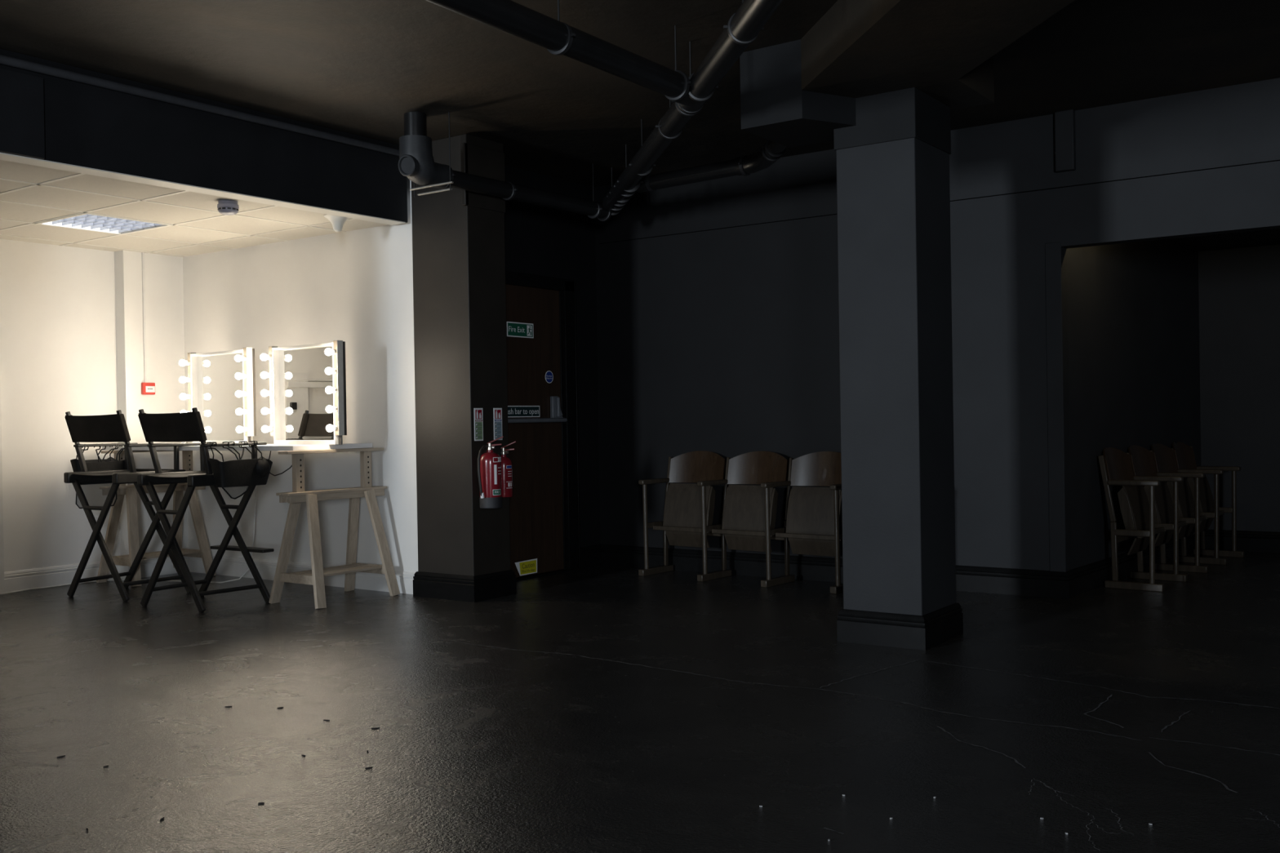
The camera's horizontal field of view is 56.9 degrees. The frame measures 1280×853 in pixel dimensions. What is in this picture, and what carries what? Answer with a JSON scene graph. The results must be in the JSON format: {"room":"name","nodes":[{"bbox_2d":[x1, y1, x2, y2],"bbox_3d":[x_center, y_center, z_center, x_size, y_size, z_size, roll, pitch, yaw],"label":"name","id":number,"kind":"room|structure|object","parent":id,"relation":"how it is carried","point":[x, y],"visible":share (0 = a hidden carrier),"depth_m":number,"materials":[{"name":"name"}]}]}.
{"room":"backstage room","nodes":[
{"label":"backstage room","id":0,"kind":"room"},
{"bbox_2d":[0,238,119,572],"bbox_3d":[-5.336,-0.062,6.942,0.120,2.465,6.000,-1,0,35],"label":"wall","id":1,"kind":"structure","parent":0,"point":[58,348],"depth_m":8.44,"materials":[{"name":"white paint"}]},
{"bbox_2d":[0,378,4,593],"bbox_3d":[-4.453,0.367,8.043,0.045,1.565,0.205,-1,0,35],"label":"trim","id":2,"kind":"structure","parent":1,"relation":"attached to","point":[2,543],"depth_m":8.11,"materials":[{"name":"white paint"}]},
{"bbox_2d":[4,564,79,592],"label":"baseboard","id":3,"kind":"structure","parent":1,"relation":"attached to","point":[17,580],"depth_m":8.34,"materials":[{"name":"white paint"}]},
{"bbox_2d":[141,252,146,382],"bbox_3d":[-3.736,-0.822,8.908,0.015,0.982,0.016,-1,0,35],"label":"conduit","id":4,"kind":"object","parent":1,"relation":"attached to","point":[142,253],"visible":1,"depth_m":8.90,"materials":[{"name":"white paint"}]},
{"bbox_2d":[141,382,155,394],"bbox_3d":[-3.709,-0.286,8.920,0.034,0.090,0.102,-1,0,35],"label":"fire alarm call point","id":5,"kind":"object","parent":1,"relation":"attached to","point":[146,388],"visible":1,"depth_m":8.90,"materials":[{"name":"red plastic"}]},
{"bbox_2d":[114,250,188,555],"bbox_3d":[-3.723,-0.091,9.025,0.115,2.445,0.495,-1,0,35],"label":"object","id":6,"kind":"structure","parent":1,"relation":"attached to","point":[163,273],"depth_m":8.95,"materials":[{"name":"white paint"}]},
{"bbox_2d":[0,160,387,257],"bbox_3d":[-4.237,-1.294,6.163,2.600,0.018,5.730,-1,0,35],"label":"ceiling","id":7,"kind":"structure","parent":0,"point":[30,194],"depth_m":7.40,"materials":[{"name":"tile"}]},
{"bbox_2d":[35,213,173,235],"bbox_3d":[-3.457,-1.347,7.635,0.596,0.086,0.596,-1,0,35],"label":"ceiling light","id":8,"kind":"object","parent":7,"relation":"attached to","point":[84,221],"visible":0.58,"depth_m":7.68,"materials":[{"name":"white metal"}]},
{"bbox_2d":[217,199,239,215],"bbox_3d":[-2.419,-1.284,6.944,0.122,0.079,0.122,-1,0,35],"label":"smoke detector","id":9,"kind":"object","parent":7,"relation":"attached to","point":[225,206],"visible":1,"depth_m":6.90,"materials":[{"name":"grey plastic"}]},
{"bbox_2d":[217,207,238,210],"bbox_3d":[-2.419,-1.273,6.944,0.115,0.009,0.115,-1,0,35],"label":"vent","id":10,"kind":"object","parent":9,"relation":"attached to","point":[219,208],"depth_m":6.90,"materials":[{"name":"plastic"}]},
{"bbox_2d":[324,213,349,231],"bbox_3d":[-1.913,-1.283,7.480,0.170,0.104,0.170,-1,0,35],"label":"ceiling sensor","id":11,"kind":"object","parent":7,"relation":"attached to","point":[337,222],"visible":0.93,"depth_m":7.45,"materials":[{"name":"white plastic"}]},
{"bbox_2d":[0,48,407,222],"bbox_3d":[-4.929,-1.493,2.989,0.130,0.492,11.650,-1,0,35],"label":"wall","id":12,"kind":"structure","parent":0,"point":[86,125],"depth_m":6.50,"materials":[{"name":"black paint"}]},
{"bbox_2d":[0,67,44,159],"bbox_3d":[-5.612,-1.427,1.998,0.155,0.390,9.240,-1,0,35],"label":"beam","id":13,"kind":"structure","parent":12,"relation":"attached to","point":[21,95],"depth_m":5.64,"materials":[{"name":"black paint"}]},
{"bbox_2d":[0,54,399,155],"bbox_3d":[-4.856,-1.683,2.941,0.043,0.043,11.460,-1,0,35],"label":"conduit pipe","id":14,"kind":"object","parent":12,"relation":"attached to","point":[4,60],"visible":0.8,"depth_m":6.33,"materials":[{"name":"black metal"}]},
{"bbox_2d":[0,152,405,225],"bbox_3d":[-3.202,-1.288,5.434,0.131,0.006,5.630,-1,0,35],"label":"trim","id":15,"kind":"structure","parent":12,"relation":"attached to","point":[6,157],"depth_m":6.43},
{"bbox_2d":[182,177,417,572],"bbox_3d":[-2.494,-0.349,8.530,2.700,2.925,0.120,-1,0,35],"label":"wall","id":16,"kind":"structure","parent":0,"point":[354,287],"depth_m":8.22,"materials":[{"name":"white paint"}]},
{"bbox_2d":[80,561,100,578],"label":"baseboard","id":17,"kind":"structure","parent":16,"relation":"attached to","point":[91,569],"depth_m":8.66,"materials":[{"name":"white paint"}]},
{"bbox_2d":[140,557,158,577],"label":"baseboard","id":18,"kind":"structure","parent":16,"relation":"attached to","point":[147,566],"depth_m":8.90,"materials":[{"name":"white paint"}]},
{"bbox_2d":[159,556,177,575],"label":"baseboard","id":19,"kind":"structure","parent":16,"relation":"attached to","point":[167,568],"depth_m":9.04,"materials":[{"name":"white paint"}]},
{"bbox_2d":[183,556,205,573],"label":"baseboard","id":20,"kind":"structure","parent":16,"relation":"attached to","point":[196,565],"depth_m":9.12,"materials":[{"name":"white paint"}]},
{"bbox_2d":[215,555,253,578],"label":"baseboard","id":21,"kind":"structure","parent":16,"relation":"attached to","point":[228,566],"depth_m":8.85,"materials":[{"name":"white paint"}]},
{"bbox_2d":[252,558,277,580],"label":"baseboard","id":22,"kind":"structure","parent":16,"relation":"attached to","point":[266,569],"depth_m":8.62,"materials":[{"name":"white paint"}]},
{"bbox_2d":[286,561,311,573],"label":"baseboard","id":23,"kind":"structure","parent":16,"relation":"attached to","point":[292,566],"depth_m":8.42,"materials":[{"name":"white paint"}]},
{"bbox_2d":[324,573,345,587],"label":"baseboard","id":24,"kind":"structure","parent":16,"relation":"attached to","point":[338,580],"depth_m":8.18,"materials":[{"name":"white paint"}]},
{"bbox_2d":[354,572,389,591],"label":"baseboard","id":25,"kind":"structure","parent":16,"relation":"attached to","point":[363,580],"depth_m":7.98,"materials":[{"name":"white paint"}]},
{"bbox_2d":[394,570,415,594],"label":"baseboard","id":26,"kind":"structure","parent":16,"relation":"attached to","point":[404,579],"depth_m":7.79,"materials":[{"name":"white paint"}]},
{"bbox_2d":[411,133,510,576],"bbox_3d":[-1.165,-0.366,7.654,0.506,2.925,0.378,-1,0,35],"label":"pillar","id":27,"kind":"structure","parent":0,"point":[459,252],"depth_m":7.52,"materials":[{"name":"paint"}]},
{"bbox_2d":[413,569,516,602],"bbox_3d":[-1.139,1.016,7.678,0.540,0.160,0.396,-1,0,35],"label":"baseboard","id":28,"kind":"structure","parent":27,"relation":"attached to","point":[480,588],"depth_m":7.52,"materials":[{"name":"black paint"}]},
{"bbox_2d":[474,408,483,440],"bbox_3d":[-1.015,-0.013,7.443,0.004,0.206,0.078,-1,0,35],"label":"sign","id":29,"kind":"object","parent":27,"relation":"attached to","point":[478,415],"visible":1,"depth_m":7.44,"materials":[{"name":"plastic"}]},
{"bbox_2d":[477,435,503,508],"bbox_3d":[-0.931,0.286,7.390,0.164,0.448,0.172,-1,0,-6],"label":"fire extinguisher","id":30,"kind":"object","parent":27,"relation":"attached to","point":[489,464],"visible":1,"depth_m":7.35,"materials":[{"name":"red metal"}]},
{"bbox_2d":[493,408,502,439],"bbox_3d":[-0.911,-0.016,7.590,0.004,0.206,0.078,-1,0,35],"label":"sign","id":31,"kind":"object","parent":27,"relation":"attached to","point":[497,411],"visible":0.98,"depth_m":7.59,"materials":[{"name":"plastic"}]},
{"bbox_2d":[500,440,516,497],"bbox_3d":[-0.861,0.271,7.528,0.148,0.354,0.108,-1,0,35],"label":"fire extinguisher","id":32,"kind":"object","parent":27,"relation":"attached to","point":[506,463],"visible":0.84,"depth_m":7.49,"materials":[{"name":"red metal"}]},
{"bbox_2d":[504,164,600,547],"bbox_3d":[-0.867,-0.376,8.496,0.120,2.925,1.700,-1,0,35],"label":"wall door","id":33,"kind":"structure","parent":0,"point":[540,240],"depth_m":8.96,"materials":[{"name":"black paint"}]},
{"bbox_2d":[505,271,581,569],"bbox_3d":[-0.815,-0.004,8.497,0.096,2.180,1.090,-1,0,35],"label":"door frame","id":34,"kind":"structure","parent":33,"relation":"attached to","point":[566,288],"depth_m":8.83,"materials":[{"name":"black paint"}]},
{"bbox_2d":[505,284,564,577],"bbox_3d":[-0.857,0.032,8.471,0.047,2.080,0.878,-1,0,35],"label":"door","id":35,"kind":"structure","parent":34,"relation":"attached to","point":[535,504],"depth_m":8.57,"materials":[{"name":"red wood"}]},
{"bbox_2d":[506,321,533,337],"bbox_3d":[-0.854,-0.690,8.443,0.004,0.105,0.286,-1,0,35],"label":"exit sign","id":36,"kind":"object","parent":35,"relation":"attached to","point":[513,329],"visible":1,"depth_m":8.44,"materials":[{"name":"green plastic"}]},
{"bbox_2d":[507,405,539,417],"bbox_3d":[-0.857,-0.107,8.429,0.004,0.082,0.441,-1,0,35],"label":"door sign","id":37,"kind":"object","parent":35,"relation":"attached to","point":[513,411],"visible":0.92,"depth_m":8.46,"materials":[{"name":"black plastic"}]},
{"bbox_2d":[514,558,537,575],"bbox_3d":[-0.811,1.005,8.428,0.005,0.104,0.242,-1,0,35],"label":"caution sign","id":38,"kind":"object","parent":35,"relation":"attached to","point":[528,566],"visible":1,"depth_m":8.43,"materials":[{"name":"yellow plastic"}]},
{"bbox_2d":[507,395,567,422],"bbox_3d":[-0.801,-0.117,8.439,0.084,0.205,0.835,-1,0,35],"label":"push bar","id":39,"kind":"object","parent":35,"relation":"attached to","point":[556,415],"visible":0.62,"depth_m":8.69,"materials":[{"name":"silver metal"}]},
{"bbox_2d":[545,370,553,382],"bbox_3d":[-0.668,-0.365,8.702,0.004,0.092,0.092,-1,0,35],"label":"sign","id":40,"kind":"object","parent":35,"relation":"attached to","point":[548,375],"visible":1,"depth_m":8.70,"materials":[{"name":"blue plastic"}]},
{"bbox_2d":[0,551,1279,852],"bbox_3d":[-0.727,1.172,3.286,12.200,0.124,16.900,-1,0,35],"label":"floor","id":41,"kind":"structure","parent":0,"point":[600,708],"depth_m":4.41,"materials":[{"name":"black paint"}]},
{"bbox_2d":[63,409,190,601],"bbox_3d":[-3.459,0.517,7.970,0.703,1.248,0.543,-1,0,31],"label":"chair","id":42,"kind":"object","parent":41,"relation":"on","point":[104,428],"visible":0.93,"depth_m":7.84,"materials":[{"name":"black wood"}]},
{"bbox_2d":[70,443,124,508],"bbox_3d":[-3.721,0.339,8.163,0.168,0.444,0.406,-1,0,31],"label":"bag","id":43,"kind":"object","parent":42,"relation":"hanging from","point":[95,493],"visible":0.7,"depth_m":8.14,"materials":[{"name":"black fabric"}]},
{"bbox_2d":[0,485,257,595],"bbox_3d":[-3.668,0.657,8.483,1.769,0.947,0.543,-1,0,-17],"label":"cable","id":44,"kind":"object","parent":41,"relation":"on","point":[255,486],"visible":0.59,"depth_m":8.48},
{"bbox_2d":[96,450,216,586],"bbox_3d":[-3.578,0.650,8.737,0.470,0.963,0.800,-1,0,35],"label":"trestle","id":45,"kind":"object","parent":41,"relation":"on","point":[131,491],"visible":0.48,"depth_m":8.61,"materials":[{"name":"brown wood"}]},
{"bbox_2d":[102,443,372,450],"bbox_3d":[-2.837,0.142,8.212,2.135,0.031,0.650,-1,0,35],"label":"table","id":46,"kind":"object","parent":45,"relation":"on","point":[269,446],"visible":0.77,"depth_m":7.68,"materials":[{"name":"white laminate"}]},
{"bbox_2d":[178,346,256,443],"bbox_3d":[-2.958,-0.203,8.255,0.763,0.662,0.139,-1,0,39],"label":"vanity mirror","id":47,"kind":"object","parent":46,"relation":"on","point":[221,385],"visible":0.84,"depth_m":8.28,"materials":[{"name":"metal"}]},
{"bbox_2d":[196,352,244,440],"bbox_3d":[-2.925,-0.204,8.295,0.651,0.606,0.007,-1,0,39],"label":"mirror glass","id":48,"kind":"object","parent":47,"relation":"attached to","point":[217,402],"depth_m":8.31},
{"bbox_2d":[268,450,292,475],"bbox_3d":[-2.339,0.236,7.655,0.277,0.167,0.097,-1,0,35],"label":"power cable","id":49,"kind":"object","parent":46,"relation":"hanging from","point":[270,451],"visible":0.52,"depth_m":7.59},
{"bbox_2d":[260,340,346,444],"bbox_3d":[-2.208,-0.212,7.727,0.763,0.662,0.139,-1,0,39],"label":"vanity mirror","id":50,"kind":"object","parent":46,"relation":"on","point":[307,393],"visible":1,"depth_m":7.77,"materials":[{"name":"clear glass"}]},
{"bbox_2d":[278,346,333,439],"bbox_3d":[-2.176,-0.213,7.766,0.651,0.606,0.007,-1,0,39],"label":"mirror glass","id":51,"kind":"object","parent":50,"relation":"attached to","point":[303,380],"depth_m":7.79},
{"bbox_2d":[333,425,337,431],"bbox_3d":[-1.935,0.010,7.493,0.034,0.034,0.026,-1,0,39],"label":"socket","id":52,"kind":"object","parent":50,"relation":"attached to","point":[335,427],"depth_m":7.49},
{"bbox_2d":[137,407,274,613],"bbox_3d":[-2.748,0.508,7.499,0.703,1.248,0.603,-1,0,34],"label":"chair","id":53,"kind":"object","parent":41,"relation":"on","point":[183,426],"visible":0.9,"depth_m":7.37,"materials":[{"name":"black wood"}]},
{"bbox_2d":[206,440,272,499],"bbox_3d":[-2.472,0.270,7.316,0.203,0.358,0.406,-1,0,34],"label":"bag","id":54,"kind":"object","parent":53,"relation":"hanging from","point":[235,477],"visible":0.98,"depth_m":7.27,"materials":[{"name":"black fabric"}]},
{"bbox_2d":[268,447,399,608],"bbox_3d":[-1.962,0.629,7.592,0.470,0.963,0.800,-1,0,35],"label":"trestle","id":55,"kind":"object","parent":41,"relation":"on","point":[315,576],"visible":1,"depth_m":7.47,"materials":[{"name":"brown wood"}]},
{"bbox_2d":[515,568,580,581],"bbox_3d":[-0.804,1.079,8.533,0.150,0.012,1.010,-1,0,35],"label":"trim","id":56,"kind":"structure","parent":41,"relation":"on","point":[558,571],"depth_m":8.58,"materials":[{"name":"black paint"}]},
{"bbox_2d":[638,450,843,594],"bbox_3d":[0.940,0.616,7.956,2.148,0.886,0.415,-1,0,40],"label":"row of theater seats","id":57,"kind":"object","parent":41,"relation":"on","point":[813,524],"visible":0.7,"depth_m":8.14,"materials":[{"name":"brown wood"}]},
{"bbox_2d":[1097,441,1244,591],"bbox_3d":[3.741,0.567,8.268,0.415,0.886,2.148,-1,0,39],"label":"row of theater seats","id":58,"kind":"object","parent":41,"relation":"on","point":[1159,507],"visible":1,"depth_m":8.09,"materials":[{"name":"brown wood"}]},
{"bbox_2d":[0,0,1279,186],"bbox_3d":[-0.536,-1.852,1.079,9.280,0.100,13.600,-1,0,35],"label":"ceiling","id":59,"kind":"structure","parent":0,"point":[355,67],"depth_m":5.92,"materials":[{"name":"black paint"}]},
{"bbox_2d":[409,111,453,196],"bbox_3d":[-1.222,-1.597,6.944,0.345,0.455,0.038,-1,0,35],"label":"bracket","id":60,"kind":"object","parent":59,"relation":"hanging from","point":[414,188],"visible":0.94,"depth_m":6.90,"materials":[{"name":"metal"}]},
{"bbox_2d":[398,111,613,221],"bbox_3d":[-0.812,-1.633,7.616,0.196,0.404,1.945,-1,0,35],"label":"pipe","id":61,"kind":"object","parent":59,"relation":"attached to","point":[416,162],"visible":0.95,"depth_m":7.13,"materials":[{"name":"black metal"}]},
{"bbox_2d":[424,0,690,101],"bbox_3d":[-1.269,-1.631,3.389,0.168,0.343,5.126,-1,0,35],"label":"pipe","id":62,"kind":"object","parent":59,"relation":"hanging from","point":[509,16],"visible":0.98,"depth_m":4.73,"materials":[{"name":"black metal"}]},
{"bbox_2d":[592,0,783,225],"bbox_3d":[0.292,-1.668,5.159,0.254,0.343,7.574,-1,0,-9],"label":"drain pipe","id":63,"kind":"object","parent":59,"relation":"hanging from","point":[744,26],"visible":0.92,"depth_m":5.43,"materials":[{"name":"black metal"}]},
{"bbox_2d":[636,139,788,192],"bbox_3d":[0.597,-1.689,6.997,0.482,0.332,1.840,-1,0,-29],"label":"pipe","id":64,"kind":"object","parent":59,"relation":"hanging from","point":[771,152],"visible":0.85,"depth_m":7.31,"materials":[{"name":"black metal"}]},
{"bbox_2d":[739,39,856,147],"bbox_3d":[0.842,-1.665,5.914,0.485,0.377,0.515,-1,0,35],"label":"ceiling beam","id":65,"kind":"structure","parent":59,"relation":"attached to","point":[775,107],"depth_m":5.76,"materials":[{"name":"grey paint"}]},
{"bbox_2d":[833,87,955,615],"bbox_3d":[1.292,-0.286,5.953,0.427,2.700,0.472,-1,0,35],"label":"column charcoal","id":66,"kind":"structure","parent":0,"point":[895,295],"depth_m":5.77,"materials":[{"name":"paint"}]},
{"bbox_2d":[836,602,963,650],"bbox_3d":[1.315,0.984,5.961,0.460,0.160,0.508,-1,0,35],"label":"baseboard","id":67,"kind":"structure","parent":66,"relation":"attached to","point":[926,632],"depth_m":5.77,"materials":[{"name":"black paint"}]},
{"bbox_2d":[594,77,1279,571],"bbox_3d":[3.393,-0.437,6.607,9.260,2.925,0.120,-1,0,35],"label":"wall","id":68,"kind":"structure","parent":0,"point":[998,272],"depth_m":7.51,"materials":[{"name":"grey paint"}]},
{"bbox_2d":[599,213,837,244],"bbox_3d":[0.750,-1.425,8.379,2.600,0.006,0.002,-1,0,35],"label":"trim","id":69,"kind":"structure","parent":68,"relation":"attached to","point":[831,214],"depth_m":8.49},
{"bbox_2d":[580,529,1279,599],"bbox_3d":[4.253,0.924,7.790,9.150,0.160,3.259,-1,0,33],"label":"baseboard","id":70,"kind":"structure","parent":68,"relation":"attached to","point":[1022,582],"depth_m":8.22,"materials":[{"name":"black paint"}]},
{"bbox_2d":[1044,241,1066,572],"bbox_3d":[2.515,-0.038,7.155,0.095,2.150,0.006,-1,0,35],"label":"trim opening","id":71,"kind":"structure","parent":68,"relation":"attached to","point":[1052,250],"depth_m":7.15,"materials":[{"name":"grey paint"}]},
{"bbox_2d":[1054,109,1075,172],"bbox_3d":[2.545,-1.709,7.077,0.110,0.358,0.050,-1,0,35],"label":"box","id":72,"kind":"object","parent":68,"relation":"attached to","point":[1064,120],"visible":1,"depth_m":7.06,"materials":[{"name":"grey paint"}]},
{"bbox_2d":[950,159,1279,201],"bbox_3d":[4.428,-1.465,5.786,6.400,0.006,0.002,-1,0,35],"label":"trim","id":73,"kind":"structure","parent":68,"relation":"attached to","point":[1279,159],"depth_m":6.92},
{"bbox_2d":[800,0,1074,110],"bbox_3d":[1.343,-1.736,4.395,1.021,0.253,3.774,-1,0,-3],"label":"beam","id":74,"kind":"structure","parent":0,"point":[944,50],"depth_m":5.08,"materials":[{"name":"black paint"}]},
{"bbox_2d":[1066,239,1200,568],"bbox_3d":[3.521,-0.212,8.416,0.120,2.450,2.997,-1,0,39],"label":"wall","id":75,"kind":"structure","parent":0,"point":[1133,308],"depth_m":8.04,"materials":[{"name":"grey paint"}]},
{"bbox_2d":[1165,228,1279,251],"bbox_3d":[5.753,-1.442,6.883,5.700,0.050,3.080,-1,0,35],"label":"ceiling","id":76,"kind":"structure","parent":0,"point":[1266,237],"depth_m":8.93,"materials":[{"name":"black paint"}]},
{"bbox_2d":[1198,244,1279,532],"bbox_3d":[6.698,-0.264,8.073,5.550,2.450,0.120,-1,0,35],"label":"wall","id":77,"kind":"structure","parent":0,"point":[1239,288],"depth_m":9.36,"materials":[{"name":"grey paint"}]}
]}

